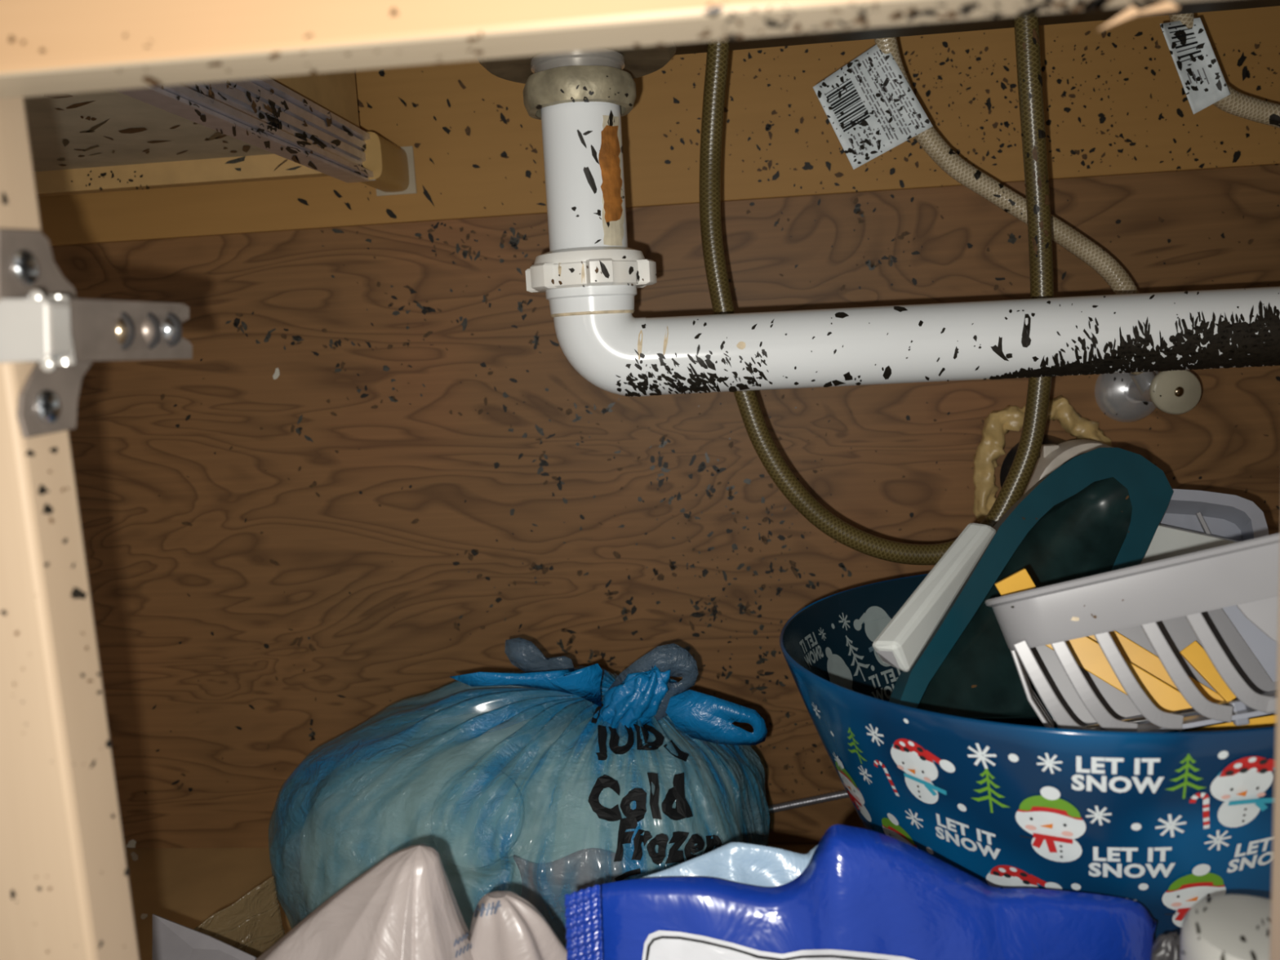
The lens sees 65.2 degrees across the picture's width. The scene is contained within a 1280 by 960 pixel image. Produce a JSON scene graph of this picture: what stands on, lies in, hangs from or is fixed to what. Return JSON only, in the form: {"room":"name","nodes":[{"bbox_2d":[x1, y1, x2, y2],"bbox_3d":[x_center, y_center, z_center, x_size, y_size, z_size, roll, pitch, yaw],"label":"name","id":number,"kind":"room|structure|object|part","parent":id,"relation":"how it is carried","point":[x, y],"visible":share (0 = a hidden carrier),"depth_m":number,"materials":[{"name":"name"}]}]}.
{"room":"kitchen sink cabinet","nodes":[
{"label":"kitchen sink cabinet","id":0,"kind":"room"},
{"bbox_2d":[124,844,817,959],"bbox_3d":[-0.076,0.399,0.614,1.300,0.018,0.682,-2,8,5],"label":"floor","id":1,"kind":"structure","parent":0,"point":[184,886],"depth_m":0.91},
{"bbox_2d":[0,97,139,959],"bbox_3d":[-0.201,0.126,0.306,0.082,0.657,0.022,-2,8,5],"label":"trim","id":2,"kind":"structure","parent":1,"relation":"on","point":[65,891],"depth_m":0.29,"materials":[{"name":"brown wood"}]},
{"bbox_2d":[0,228,192,438],"bbox_3d":[-0.163,-0.045,0.305,0.022,0.057,0.083,-2,8,5],"label":"cabinet hinge","id":3,"kind":"object","parent":2,"relation":"attached to","point":[43,322],"visible":1,"depth_m":0.28,"materials":[{"name":"silver metal"}]},
{"bbox_3d":[-0.166,-0.041,0.270,0.022,0.018,0.010,-2,8,5],"label":"arm","id":4,"kind":"part","parent":3,"relation":"part of","materials":[{"name":"silver metal"}]},
{"bbox_2d":[0,0,1202,98],"bbox_3d":[-0.070,-0.171,0.236,1.070,0.145,0.022,-2,8,5],"label":"rail","id":5,"kind":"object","parent":2,"relation":"attached to","point":[47,47],"depth_m":0.24,"materials":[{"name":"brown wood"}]},
{"bbox_2d":[152,914,256,959],"bbox_3d":[-0.240,0.258,0.526,0.111,0.016,0.041,2,10,35],"label":"card","id":6,"kind":"object","parent":1,"relation":"on","point":[171,940],"visible":1,"depth_m":0.54,"materials":[{"name":"grey paper"}]},
{"bbox_2d":[193,875,284,959],"bbox_3d":[-0.260,0.297,0.652,0.059,0.058,0.011,-10,10,-40],"label":"cardboard box","id":7,"kind":"object","parent":1,"relation":"on","point":[252,924],"visible":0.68,"depth_m":0.66,"materials":[{"name":"brown cardboard"}]},
{"bbox_2d":[255,843,567,959],"bbox_3d":[-0.132,0.287,0.438,0.250,0.253,0.142,-2,8,5],"label":"plastic bag","id":8,"kind":"object","parent":1,"relation":"on","point":[405,906],"visible":1,"depth_m":0.43,"materials":[{"name":"white plastic"}]},
{"bbox_2d":[268,662,769,949],"bbox_3d":[-0.095,0.241,0.742,0.385,0.257,0.250,-2,8,5],"label":"bag","id":9,"kind":"object","parent":1,"relation":"on","point":[491,799],"visible":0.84,"depth_m":0.67,"materials":[{"name":"blue plastic"}]},
{"bbox_2d":[431,789,473,868],"bbox_3d":[-0.105,0.219,0.651,0.063,0.056,0.043,-2,8,5],"label":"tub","id":10,"kind":"object","parent":9,"relation":"in","point":[456,856],"visible":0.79,"depth_m":0.64,"materials":[{"name":"plastic"}]},
{"bbox_2d":[298,712,742,931],"bbox_3d":[-0.092,0.265,0.744,0.335,0.192,0.216,-2,8,5],"label":"contents","id":11,"kind":"object","parent":9,"relation":"in","point":[577,827],"visible":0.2,"depth_m":0.67,"materials":[{"name":"teal plastic"}]},
{"bbox_2d":[514,848,617,906],"bbox_3d":[-0.043,0.267,0.628,0.091,0.070,0.018,-2,8,5],"label":"packet","id":12,"kind":"object","parent":9,"relation":"in","point":[584,858],"visible":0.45,"depth_m":0.62,"materials":[{"name":"plastic"}]},
{"bbox_3d":[0.051,0.161,0.673,0.067,0.039,0.011,-2,8,9],"label":"tied handle","id":13,"kind":"part","parent":9,"relation":"part of","materials":[{"name":"blue plastic"}]},
{"bbox_2d":[742,790,848,817],"bbox_3d":[0.144,0.285,0.886,0.177,0.038,0.008,-2,8,5],"label":"cable","id":14,"kind":"object","parent":1,"relation":"on","point":[816,799],"visible":0.48,"depth_m":0.88,"materials":[{"name":"grey metal"}]},
{"bbox_2d":[564,824,1156,959],"bbox_3d":[0.097,0.273,0.441,0.255,0.256,0.062,-2,8,5],"label":"package","id":15,"kind":"object","parent":1,"relation":"on","point":[859,894],"visible":1,"depth_m":0.42,"materials":[{"name":"blue plastic"}]},
{"bbox_3d":[0.060,0.207,0.416,0.123,0.029,0.010,-2,8,10],"label":"label panel","id":16,"kind":"part","parent":15,"relation":"part of","materials":[{"name":"white plastic"}]},
{"bbox_2d":[779,573,1275,943],"bbox_3d":[0.244,0.223,0.569,0.318,0.300,0.318,-11,11,-43],"label":"bowl","id":17,"kind":"object","parent":1,"relation":"on","point":[1166,823],"visible":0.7,"depth_m":0.43,"materials":[{"name":"blue plastic"}]},
{"bbox_2d":[872,523,995,671],"bbox_3d":[0.158,0.059,0.530,0.017,0.058,0.118,4,11,43],"label":"handle","id":18,"kind":"object","parent":17,"relation":"in","point":[901,642],"visible":1,"depth_m":0.51,"materials":[{"name":"white plastic"}]},
{"bbox_2d":[888,447,1173,724],"bbox_3d":[0.230,0.059,0.574,0.258,0.137,0.061,-10,11,-42],"label":"tray","id":19,"kind":"object","parent":17,"relation":"in","point":[1100,511],"visible":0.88,"depth_m":0.60,"materials":[{"name":"plastic"}]},
{"bbox_2d":[1000,434,1112,495],"bbox_3d":[0.343,0.007,0.812,0.085,0.086,0.088,-4,8,-4],"label":"lid","id":20,"kind":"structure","parent":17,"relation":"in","point":[1055,451],"depth_m":0.77,"materials":[{"name":"white plastic"}]},
{"bbox_2d":[985,533,1279,732],"bbox_3d":[0.268,0.068,0.475,0.198,0.129,0.091,-1,8,17],"label":"basket","id":21,"kind":"object","parent":17,"relation":"in","point":[1224,599],"visible":0.87,"depth_m":0.45,"materials":[{"name":"plastic"}]},
{"bbox_2d":[994,568,1035,595],"bbox_3d":[0.193,0.054,0.513,0.020,0.017,0.004,-2,8,5],"label":"stick","id":22,"kind":"object","parent":21,"relation":"in","point":[1020,580],"visible":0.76,"depth_m":0.51,"materials":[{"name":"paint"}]},
{"bbox_2d":[1044,636,1192,712],"bbox_3d":[0.234,0.094,0.495,0.082,0.054,0.008,2,9,32],"label":"stick","id":23,"kind":"object","parent":21,"relation":"in","point":[1088,655],"visible":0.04,"depth_m":0.49,"materials":[{"name":"paint"}]},
{"bbox_2d":[1087,630,1223,702],"bbox_3d":[0.257,0.094,0.503,0.070,0.047,0.007,2,10,33],"label":"stick","id":24,"kind":"object","parent":21,"relation":"in","point":[1130,651],"visible":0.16,"depth_m":0.50,"materials":[{"name":"paint"}]},
{"bbox_2d":[1084,695,1276,732],"bbox_3d":[0.238,0.109,0.459,0.124,0.029,0.008,-1,8,15],"label":"wire rack","id":25,"kind":"object","parent":21,"relation":"in","point":[1237,705],"visible":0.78,"depth_m":0.45,"materials":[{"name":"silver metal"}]},
{"bbox_2d":[1179,640,1236,701],"bbox_3d":[0.279,0.094,0.489,0.028,0.028,0.008,5,11,45],"label":"stick","id":26,"kind":"object","parent":21,"relation":"in","point":[1194,654],"visible":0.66,"depth_m":0.49,"materials":[{"name":"paint"}]},
{"bbox_2d":[1179,715,1275,732],"bbox_3d":[0.270,0.111,0.457,0.051,0.020,0.003,0,9,24],"label":"stick","id":27,"kind":"object","parent":21,"relation":"in","point":[1268,721],"visible":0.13,"depth_m":0.45,"materials":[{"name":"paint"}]},
{"bbox_3d":[0.309,0.086,0.419,0.085,0.029,0.004,-1,8,17],"label":"rail","id":28,"kind":"part","parent":21,"relation":"part of","materials":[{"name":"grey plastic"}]},
{"bbox_2d":[1159,488,1268,542],"bbox_3d":[0.361,0.037,0.649,0.096,0.074,0.017,-2,8,5],"label":"tray","id":29,"kind":"object","parent":17,"relation":"on","point":[1232,517],"visible":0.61,"depth_m":0.64,"materials":[{"name":"plastic"}]},
{"bbox_2d":[1140,524,1240,564],"bbox_3d":[0.353,0.048,0.631,0.091,0.046,0.012,-2,8,5],"label":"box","id":30,"kind":"object","parent":29,"relation":"in","point":[1167,541],"visible":0.23,"depth_m":0.62,"materials":[{"name":"white plastic"}]},
{"bbox_2d":[1150,932,1180,959],"bbox_3d":[0.213,0.287,0.403,0.036,0.226,0.029,-2,8,5],"label":"plastic bag","id":31,"kind":"object","parent":1,"relation":"on","point":[1166,947],"visible":0.73,"depth_m":0.39,"materials":[{"name":"grey plastic"}]},
{"bbox_2d":[1179,893,1271,959],"bbox_3d":[0.221,0.279,0.361,0.050,0.255,0.050,-2,8,5],"label":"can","id":32,"kind":"object","parent":1,"relation":"on","point":[1231,926],"visible":0.97,"depth_m":0.34,"materials":[{"name":"white metal"}]},
{"bbox_2d":[1269,585,1279,959],"bbox_3d":[0.209,0.109,0.267,0.073,0.657,0.022,-2,8,5],"label":"trim","id":33,"kind":"structure","parent":1,"relation":"on","point":[1274,949],"depth_m":0.28,"materials":[{"name":"brown wood"}]},
{"bbox_2d":[50,164,1279,848],"bbox_3d":[-0.062,0.056,0.902,1.300,0.578,0.012,-2,8,5],"label":"wall","id":34,"kind":"structure","parent":0,"point":[378,472],"depth_m":0.89,"materials":[{"name":"brown wood"}]},
{"bbox_2d":[113,76,417,195],"bbox_3d":[-0.235,-0.224,0.579,0.035,0.039,0.564,-2,8,5],"label":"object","id":35,"kind":"object","parent":34,"relation":"attached to","point":[264,113],"visible":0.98,"depth_m":0.65,"materials":[{"name":"metal"}]},
{"bbox_2d":[23,70,359,196],"bbox_3d":[-0.474,-0.260,0.570,0.451,0.118,0.515,-2,8,5],"label":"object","id":36,"kind":"object","parent":35,"relation":"on","point":[110,140],"visible":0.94,"depth_m":0.76,"materials":[{"name":"brown wood"}]},
{"bbox_3d":[-0.478,-0.221,0.569,0.439,0.006,0.500,-2,8,5],"label":"panel","id":37,"kind":"part","parent":36,"relation":"part of","materials":[{"name":"beige wood"}]},
{"bbox_3d":[-0.457,-0.296,0.817,0.439,0.118,0.015,-2,8,5],"label":"panel","id":38,"kind":"part","parent":36,"relation":"part of","materials":[{"name":"brown wood"}]},
{"bbox_3d":[-0.256,-0.276,0.548,0.012,0.104,0.515,-2,8,5],"label":"panel","id":39,"kind":"part","parent":36,"relation":"part of","materials":[{"name":"brown wood"}]},
{"bbox_3d":[-0.210,-0.264,0.856,0.035,0.039,0.002,-2,8,5],"label":"mounting plate","id":40,"kind":"part","parent":35,"relation":"part of","materials":[{"name":"white plastic"}]},
{"bbox_2d":[37,5,1279,246],"bbox_3d":[-0.084,-0.339,0.844,1.300,0.223,0.018,-2,8,5],"label":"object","id":41,"kind":"structure","parent":34,"relation":"attached to","point":[1116,102],"depth_m":0.82,"materials":[{"name":"brown wood"}]},
{"bbox_2d":[973,395,1111,522],"bbox_3d":[0.340,-0.003,0.841,0.117,0.136,0.025,-2,8,5],"label":"foam","id":42,"kind":"object","parent":34,"relation":"attached to","point":[997,424],"visible":0.47,"depth_m":0.83,"materials":[{"name":"beige plastic"}]},
{"bbox_2d":[1094,369,1201,422],"bbox_3d":[0.405,-0.069,0.793,0.055,0.055,0.084,-2,8,5],"label":"shutoff valve","id":43,"kind":"object","parent":34,"relation":"attached to","point":[1121,397],"visible":0.88,"depth_m":0.79,"materials":[{"name":"silver metal"}]},
{"bbox_2d":[813,36,1142,374],"bbox_3d":[0.258,-0.207,0.736,0.274,0.274,0.043,-4,8,-9],"label":"supplies","id":44,"kind":"object","parent":43,"relation":"attached to","point":[872,107],"visible":0.85,"depth_m":0.70,"materials":[{"name":"plastic"}]},
{"bbox_2d":[848,49,923,155],"bbox_3d":[0.172,-0.265,0.701,0.052,0.072,0.010,-2,8,5],"label":"print","id":45,"kind":"object","parent":44,"relation":"attached to","point":[885,113],"depth_m":0.70},
{"bbox_2d":[1128,371,1155,395],"bbox_3d":[0.398,-0.078,0.787,0.026,0.028,0.016,-5,8,-16],"label":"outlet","id":46,"kind":"object","parent":43,"relation":"attached to","point":[1140,387],"depth_m":0.78,"materials":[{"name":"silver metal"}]},
{"bbox_3d":[0.407,-0.068,0.761,0.044,0.036,0.010,-5,8,-13],"label":"knob","id":47,"kind":"part","parent":43,"relation":"part of","materials":[{"name":"white plastic"}]},
{"bbox_3d":[0.557,-0.023,0.496,0.016,0.818,0.682,-2,8,5],"label":"wall","id":48,"kind":"structure","parent":0,"visible":0},
{"bbox_2d":[1160,13,1279,128],"bbox_3d":[0.471,-0.249,0.719,0.227,0.199,0.030,-4,8,-9],"label":"supplies","id":49,"kind":"object","parent":48,"relation":"attached to","point":[1203,82],"visible":0.96,"depth_m":0.69,"materials":[{"name":"paper"}]},
{"bbox_2d":[1186,67,1208,84],"bbox_3d":[0.387,-0.280,0.693,0.015,0.012,0.001,-2,8,8],"label":"print","id":50,"kind":"object","parent":49,"relation":"attached to","point":[1194,75],"depth_m":0.69},
{"bbox_3d":[-0.120,-0.416,0.499,1.300,0.030,0.682,-2,8,5],"label":"ceiling","id":51,"kind":"structure","parent":0,"visible":0},
{"bbox_2d":[477,0,1279,119],"bbox_3d":[0.192,-0.307,0.486,0.665,0.175,0.400,-2,8,5],"label":"sink","id":52,"kind":"object","parent":51,"relation":"attached to","point":[607,75],"visible":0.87,"depth_m":0.62,"materials":[{"name":"silver metal"}]},
{"bbox_2d":[699,13,1053,564],"bbox_3d":[0.163,-0.128,0.685,0.238,0.386,0.030,-2,8,5],"label":"hose","id":53,"kind":"object","parent":52,"relation":"hanging from","point":[1029,79],"visible":0.79,"depth_m":0.69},
{"bbox_2d":[525,101,1279,396],"bbox_3d":[0.238,-0.153,0.607,0.623,0.184,0.083,-3,8,3],"label":"drain pipe","id":54,"kind":"object","parent":52,"relation":"attached to","point":[589,277],"visible":1,"depth_m":0.60,"materials":[{"name":"white plastic"}]},
{"bbox_3d":[0.277,-0.090,0.623,0.550,0.051,0.049,-3,8,1],"label":"arm","id":55,"kind":"part","parent":54,"relation":"part of","materials":[{"name":"white plastic"}]}
]}

